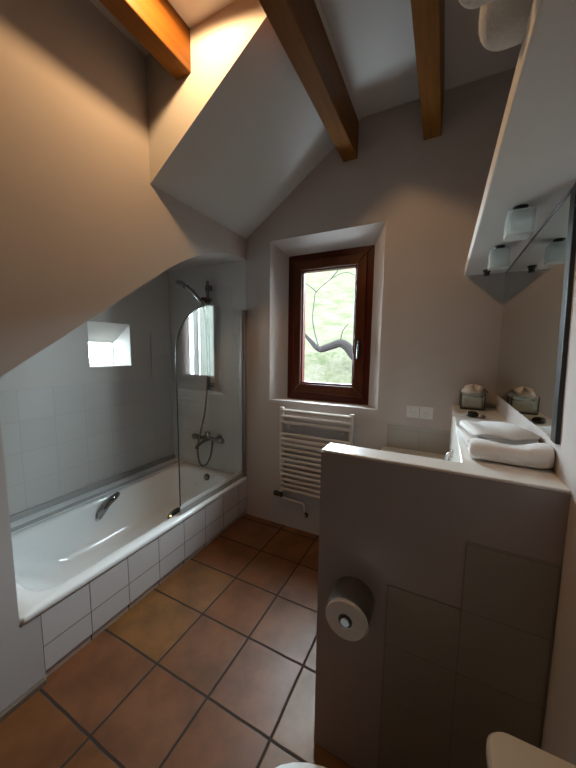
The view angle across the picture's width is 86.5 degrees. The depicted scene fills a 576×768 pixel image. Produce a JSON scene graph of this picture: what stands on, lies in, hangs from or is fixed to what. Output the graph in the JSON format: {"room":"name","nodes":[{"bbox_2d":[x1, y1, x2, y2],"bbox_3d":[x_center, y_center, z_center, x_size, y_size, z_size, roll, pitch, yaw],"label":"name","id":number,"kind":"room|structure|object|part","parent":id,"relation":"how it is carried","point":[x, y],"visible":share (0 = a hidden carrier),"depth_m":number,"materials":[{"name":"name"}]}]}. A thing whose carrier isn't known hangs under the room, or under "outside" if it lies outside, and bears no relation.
{"room":"bathroom","nodes":[
{"label":"bathroom","id":0,"kind":"room"},
{"bbox_2d":[0,271,169,391],"bbox_3d":[-1.768,-0.002,2.475,0.414,2.720,1.760,4,7,27],"label":"wall","id":1,"kind":"structure","parent":0,"point":[128,323],"depth_m":2.61,"materials":[{"name":"tile"}]},
{"bbox_2d":[0,334,173,515],"bbox_3d":[-1.585,0.234,2.410,0.008,1.310,1.715,4,7,27],"label":"tiles","id":2,"kind":"structure","parent":1,"relation":"attached to","point":[59,441],"depth_m":2.38,"materials":[{"name":"white tile"}]},
{"bbox_2d":[92,342,113,363],"bbox_3d":[-1.685,-0.270,2.678,0.039,0.198,0.308,4,7,27],"label":"window","id":3,"kind":"structure","parent":1,"relation":"in","point":[111,343],"depth_m":2.80,"materials":[{"name":"grey plastic"}]},
{"bbox_2d":[0,0,246,711],"bbox_3d":[-1.538,-0.245,1.877,1.350,3.300,2.570,4,7,27],"label":"wall","id":4,"kind":"structure","parent":0,"point":[84,225],"depth_m":1.41,"materials":[{"name":"white paint"}]},
{"bbox_2d":[9,454,174,522],"bbox_3d":[-1.580,0.837,2.472,0.017,0.046,1.706,4,7,27],"label":"trim","id":5,"kind":"structure","parent":4,"relation":"attached to","point":[35,509],"depth_m":2.40,"materials":[{"name":"white tile"}]},
{"bbox_2d":[10,458,182,533],"bbox_3d":[-1.540,1.053,2.473,0.130,0.388,1.715,4,7,27],"label":"ledge","id":6,"kind":"object","parent":4,"relation":"attached to","point":[73,500],"visible":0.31,"depth_m":2.37,"materials":[{"name":"white ceramic"}]},
{"bbox_2d":[11,459,182,532],"bbox_3d":[-1.484,0.868,2.426,0.014,0.024,1.706,4,7,27],"label":"trim","id":7,"kind":"structure","parent":4,"relation":"attached to","point":[40,518],"depth_m":2.32,"materials":[{"name":"white tile"}]},
{"bbox_2d":[0,511,245,722],"bbox_3d":[-0.962,1.320,1.737,0.052,0.055,2.550,4,7,27],"label":"baseboard","id":8,"kind":"structure","parent":4,"relation":"attached to","point":[87,640],"depth_m":1.60,"materials":[{"name":"tile"}]},
{"bbox_2d":[0,514,352,767],"bbox_3d":[-0.071,1.468,1.199,2.120,0.120,2.770,4,7,27],"label":"floor","id":9,"kind":"structure","parent":0,"point":[215,666],"depth_m":1.43,"materials":[{"name":"tile"}]},
{"bbox_2d":[11,462,246,625],"bbox_3d":[-1.121,1.081,2.265,0.804,0.390,1.704,4,7,27],"label":"bathtub","id":10,"kind":"object","parent":9,"relation":"on","point":[54,557],"visible":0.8,"depth_m":2.18,"materials":[{"name":"white ceramic"}]},
{"bbox_3d":[-1.389,0.946,2.384,0.072,0.153,0.188,4,7,27],"label":"grip handle","id":11,"kind":"part","parent":10,"relation":"part of","materials":[{"name":"silver metal"}]},
{"bbox_3d":[-0.802,0.929,2.207,0.058,0.062,0.170,4,7,27],"label":"grip handle","id":12,"kind":"part","parent":10,"relation":"part of","materials":[{"name":"silver metal"}]},
{"bbox_2d":[175,305,246,514],"bbox_3d":[-0.564,0.141,2.404,0.040,1.496,0.780,4,7,27],"label":"screen","id":13,"kind":"object","parent":10,"relation":"on","point":[205,495],"visible":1,"depth_m":2.65,"materials":[{"name":"clear glass"}]},
{"bbox_3d":[-0.661,0.131,2.224,0.008,1.426,0.374,4,7,27],"label":"edge trim","id":14,"kind":"part","parent":13,"relation":"part of","materials":[{"name":"metal"}]},
{"bbox_3d":[-0.411,0.108,2.709,0.028,1.495,0.030,4,7,27],"label":"hinge rail","id":15,"kind":"part","parent":13,"relation":"part of","materials":[{"name":"metal"}]},
{"bbox_2d":[381,446,444,459],"bbox_3d":[0.613,0.932,1.665,0.420,0.858,1.177,4,7,27],"label":"washstand","id":16,"kind":"object","parent":9,"relation":"on","point":[384,448],"visible":0.03,"depth_m":2.09,"materials":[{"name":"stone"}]},
{"bbox_2d":[276,732,575,767],"bbox_3d":[0.178,1.073,0.580,0.687,0.809,0.380,4,7,27],"label":"toilet","id":17,"kind":"object","parent":9,"relation":"on","point":[503,750],"visible":1,"depth_m":0.56,"materials":[{"name":"white ceramic"}]},
{"bbox_3d":[0.103,1.045,0.614,0.520,0.028,0.380,4,7,27],"label":"lid","id":18,"kind":"part","parent":17,"relation":"part of","materials":[{"name":"white ceramic"}]},
{"bbox_3d":[0.405,0.711,0.426,0.189,0.035,0.330,4,7,27],"label":"cistern lid","id":19,"kind":"part","parent":17,"relation":"part of","materials":[{"name":"beige ceramic"}]},
{"bbox_2d":[146,0,360,238],"bbox_3d":[-0.147,-1.489,1.936,0.970,0.666,0.979,4,7,27],"label":"ceiling","id":20,"kind":"structure","parent":0,"point":[230,139],"depth_m":1.70,"materials":[{"name":"paint"}]},
{"bbox_2d":[90,0,521,117],"bbox_3d":[-0.642,-1.825,1.160,3.500,0.180,2.800,4,7,27],"label":"ceiling","id":21,"kind":"structure","parent":0,"point":[373,39],"depth_m":1.60,"materials":[{"name":"paint"}]},
{"bbox_2d":[98,0,190,79],"bbox_3d":[-0.888,-1.606,0.866,0.100,0.205,1.575,4,7,27],"label":"ceiling beam","id":22,"kind":"structure","parent":21,"relation":"attached to","point":[155,24],"depth_m":1.40,"materials":[{"name":"brown wood"}]},
{"bbox_2d":[258,0,358,161],"bbox_3d":[-0.128,-1.587,1.023,0.102,0.259,2.535,4,7,27],"label":"ceiling beam","id":23,"kind":"structure","parent":21,"relation":"attached to","point":[298,25],"depth_m":1.50,"materials":[{"name":"brown wood"}]},
{"bbox_2d":[410,0,444,139],"bbox_3d":[0.340,-1.556,0.788,0.103,0.259,2.535,4,7,27],"label":"ceiling beam","id":24,"kind":"structure","parent":21,"relation":"attached to","point":[428,16],"depth_m":1.42,"materials":[{"name":"brown wood"}]},
{"bbox_2d":[246,67,515,534],"bbox_3d":[0.060,-0.358,2.704,3.450,3.420,0.400,4,7,27],"label":"wall","id":25,"kind":"structure","parent":0,"point":[435,329],"depth_m":2.10,"materials":[{"name":"white paint"}]},
{"bbox_2d":[168,260,245,334],"bbox_3d":[-0.778,-0.698,2.870,0.925,0.800,0.006,4,7,27],"label":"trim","id":26,"kind":"structure","parent":25,"relation":"attached to","point":[182,302],"depth_m":2.87,"materials":[{"name":"paint"}]},
{"bbox_2d":[170,286,246,476],"bbox_3d":[-0.784,-0.027,2.942,0.930,1.730,0.009,4,7,27],"label":"tiles","id":27,"kind":"structure","parent":25,"relation":"attached to","point":[222,415],"depth_m":2.93,"materials":[{"name":"white tile"}]},
{"bbox_2d":[175,280,213,465],"bbox_3d":[-0.854,-0.072,2.835,0.324,1.721,0.109,0,6,-7],"label":"shower","id":28,"kind":"object","parent":27,"relation":"attached to","point":[207,300],"visible":0.97,"depth_m":2.78,"materials":[{"name":"silver metal"}]},
{"bbox_3d":[-0.732,-0.434,2.811,0.026,0.990,0.026,4,7,27],"label":"slide rail","id":29,"kind":"part","parent":28,"relation":"part of","materials":[{"name":"silver metal"}]},
{"bbox_2d":[192,431,224,449],"bbox_3d":[-0.774,0.521,2.868,0.370,0.143,0.229,4,7,27],"label":"mixer","id":30,"kind":"object","parent":27,"relation":"attached to","point":[206,437],"visible":0.97,"depth_m":2.87,"materials":[{"name":"silver metal"}]},
{"bbox_3d":[-0.891,0.508,2.962,0.075,0.056,0.056,4,7,27],"label":"control knob","id":31,"kind":"part","parent":30,"relation":"part of","materials":[{"name":"silver metal"}]},
{"bbox_3d":[-0.801,0.555,2.838,0.031,0.083,0.147,6,8,37],"label":"spout","id":32,"kind":"part","parent":30,"relation":"part of","materials":[{"name":"silver metal"}]},
{"bbox_3d":[-0.623,0.526,2.828,0.065,0.056,0.056,4,7,27],"label":"control knob","id":33,"kind":"part","parent":30,"relation":"part of","materials":[{"name":"silver metal"}]},
{"bbox_2d":[273,407,353,517],"bbox_3d":[0.189,0.670,2.481,0.673,0.934,0.077,4,7,27],"label":"towel radiator","id":34,"kind":"object","parent":25,"relation":"attached to","point":[350,417],"visible":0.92,"depth_m":2.47,"materials":[{"name":"white metal"}]},
{"bbox_2d":[287,245,374,404],"bbox_3d":[0.326,-0.458,2.517,0.716,1.212,0.134,4,7,27],"label":"window","id":35,"kind":"structure","parent":25,"relation":"in","point":[361,259],"depth_m":2.46,"materials":[{"name":"brown wood"}]},
{"bbox_3d":[0.544,-0.277,2.372,0.024,0.156,0.040,4,7,27],"label":"handle","id":36,"kind":"part","parent":35,"relation":"part of","materials":[{"name":"silver metal"}]},
{"bbox_2d":[387,424,449,454],"bbox_3d":[0.897,0.405,2.134,0.395,0.210,0.009,4,7,27],"label":"tiles","id":37,"kind":"structure","parent":25,"relation":"attached to","point":[398,436],"depth_m":2.12,"materials":[{"name":"white tile"}]},
{"bbox_2d":[406,405,432,419],"bbox_3d":[0.903,0.195,2.101,0.168,0.082,0.018,4,7,27],"label":"double socket","id":38,"kind":"object","parent":25,"relation":"attached to","point":[412,411],"visible":1,"depth_m":2.10,"materials":[{"name":"white plastic"}]},
{"bbox_2d":[314,452,570,767],"bbox_3d":[0.432,0.850,1.030,0.675,1.198,0.096,4,7,27],"label":"wall partition","id":39,"kind":"structure","parent":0,"point":[381,524],"depth_m":0.99,"materials":[{"name":"paint"}]},
{"bbox_2d":[325,576,374,636],"bbox_3d":[0.205,0.727,1.013,0.142,0.104,0.120,4,7,27],"label":"toilet roll holder","id":40,"kind":"object","parent":39,"relation":"attached to","point":[352,589],"visible":0.9,"depth_m":1.00,"materials":[{"name":"metal"}]},
{"bbox_2d":[326,598,366,640],"bbox_3d":[0.204,0.745,1.014,0.132,0.132,0.105,4,7,27],"label":"toilet roll","id":41,"kind":"object","parent":40,"relation":"on","point":[336,608],"visible":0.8,"depth_m":0.97,"materials":[{"name":"paper"}]},
{"bbox_2d":[321,443,570,493],"bbox_3d":[0.439,0.250,0.963,0.676,0.010,0.097,4,7,27],"label":"trim","id":42,"kind":"structure","parent":39,"relation":"on","point":[551,483],"depth_m":0.92,"materials":[{"name":"paint"}]},
{"bbox_2d":[377,542,559,767],"bbox_3d":[0.512,0.947,0.945,0.424,0.985,0.008,4,7,27],"label":"tiles","id":43,"kind":"structure","parent":39,"relation":"attached to","point":[453,677],"depth_m":0.92,"materials":[{"name":"white tile"}]},
{"bbox_2d":[448,405,557,476],"bbox_3d":[0.911,0.799,1.497,0.243,1.207,1.210,4,7,27],"label":"wall ledge","id":44,"kind":"object","parent":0,"point":[460,452],"visible":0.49,"depth_m":1.32,"materials":[{"name":"paint"}]},
{"bbox_2d":[444,449,452,459],"bbox_3d":[0.780,0.382,1.492,0.037,0.134,0.040,4,7,27],"label":"tap","id":45,"kind":"object","parent":44,"relation":"attached to","point":[448,454],"visible":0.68,"depth_m":1.48,"materials":[{"name":"silver metal"}]},
{"bbox_3d":[0.780,0.388,1.493,0.037,0.123,0.018,4,7,27],"label":"spout","id":46,"kind":"part","parent":45,"relation":"part of","materials":[{"name":"silver metal"}]},
{"bbox_2d":[466,411,478,416],"bbox_3d":[0.989,0.161,1.642,0.060,0.030,0.060,4,7,27],"label":"trinket","id":47,"kind":"object","parent":44,"relation":"on","point":[469,413],"visible":1,"depth_m":1.62},
{"bbox_2d":[459,384,487,410],"bbox_3d":[1.144,0.075,1.885,0.144,0.153,0.129,4,7,27],"label":"tissue box","id":48,"kind":"object","parent":44,"relation":"on","point":[471,399],"visible":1,"depth_m":1.85,"materials":[{"name":"grey glass"}]},
{"bbox_3d":[1.190,0.098,1.865,0.005,0.093,0.112,4,7,27],"label":"glass","id":49,"kind":"part","parent":48,"relation":"part of","materials":[{"name":"glass"}]},
{"bbox_2d":[456,424,524,449],"bbox_3d":[0.779,0.206,1.172,0.205,0.038,0.332,3,7,21],"label":"folded towel","id":50,"kind":"object","parent":44,"relation":"on","point":[463,434],"visible":0.09,"depth_m":1.16,"materials":[{"name":"white fabric"}]},
{"bbox_2d":[460,420,539,443],"bbox_3d":[0.777,0.173,1.148,0.190,0.029,0.267,3,7,17],"label":"folded towel","id":51,"kind":"object","parent":50,"relation":"on","point":[501,432],"visible":0.91,"depth_m":1.08,"materials":[{"name":"white fabric"}]},
{"bbox_2d":[469,438,554,468],"bbox_3d":[0.696,0.212,0.970,0.210,0.068,0.112,4,7,27],"label":"folded towel","id":52,"kind":"object","parent":44,"relation":"on","point":[533,455],"visible":1,"depth_m":0.93,"materials":[{"name":"white fabric"}]},
{"bbox_2d":[495,257,575,765],"bbox_3d":[0.787,-0.115,0.597,0.240,3.420,2.770,4,7,27],"label":"wall","id":53,"kind":"structure","parent":0,"point":[559,726],"depth_m":0.78,"materials":[{"name":"white paint"}]},
{"bbox_2d":[465,0,575,275],"bbox_3d":[0.635,-0.582,0.740,0.225,0.060,2.534,4,7,27],"label":"wall shelf","id":54,"kind":"object","parent":53,"relation":"attached to","point":[533,164],"visible":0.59,"depth_m":0.68,"materials":[{"name":"paint"}]},
{"bbox_2d":[459,0,494,8],"bbox_3d":[0.396,-0.617,0.402,0.305,0.078,0.082,4,7,27],"label":"bath towel","id":55,"kind":"object","parent":54,"relation":"on","point":[469,4],"visible":1,"depth_m":0.47,"materials":[{"name":"white fabric"}]},
{"bbox_2d":[483,269,490,276],"bbox_3d":[1.151,-0.643,1.771,0.042,0.036,0.042,4,7,27],"label":"lamp","id":56,"kind":"object","parent":54,"relation":"attached to","point":[486,273],"visible":0.87,"depth_m":1.76,"materials":[{"name":"metal"}]},
{"bbox_2d":[487,245,510,270],"bbox_3d":[0.950,-0.572,1.379,0.072,0.095,0.072,4,7,27],"label":"lamp","id":57,"kind":"object","parent":54,"relation":"attached to","point":[499,257],"visible":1,"depth_m":1.35,"materials":[{"name":"glass"}]},
{"bbox_2d":[479,0,532,50],"bbox_3d":[0.455,-0.636,0.477,0.268,0.102,0.109,4,7,27],"label":"lamp","id":58,"kind":"object","parent":54,"relation":"on","point":[502,23],"visible":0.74,"depth_m":0.51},
{"bbox_2d":[503,204,536,241],"bbox_3d":[0.760,-0.533,1.006,0.072,0.095,0.072,4,7,27],"label":"lamp","id":59,"kind":"object","parent":54,"relation":"attached to","point":[519,224],"visible":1,"depth_m":0.98,"materials":[{"name":"glass"}]},
{"bbox_2d":[495,183,575,444],"bbox_3d":[1.029,-0.245,1.340,0.013,0.730,1.161,4,7,27],"label":"wall mirror","id":60,"kind":"object","parent":53,"relation":"attached to","point":[538,287],"visible":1,"depth_m":1.07,"materials":[{"name":"clear glass"}]},
{"bbox_3d":[0.790,-0.195,0.870,0.013,0.729,0.102,4,7,27],"label":"edge frame","id":61,"kind":"part","parent":60,"relation":"part of","materials":[{"name":"metal"}]},
{"label":"outside","id":62,"kind":"structure","parent":0,"visible":0},
{"bbox_2d":[304,268,354,383],"bbox_3d":[3.894,-2.953,10.848,32.000,7.832,17.000,4,7,27],"label":"window view","id":63,"kind":"object","parent":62,"point":[334,301],"visible":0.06,"depth_m":7.85,"materials":[{"name":"green plant"}]},
{"bbox_2d":[305,270,353,359],"bbox_3d":[0.945,-0.610,4.965,1.968,4.410,0.335,3,7,19],"label":"tree","id":64,"kind":"object","parent":63,"relation":"on","point":[345,345],"visible":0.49,"depth_m":4.98,"materials":[{"name":"grey plant"}]}
]}

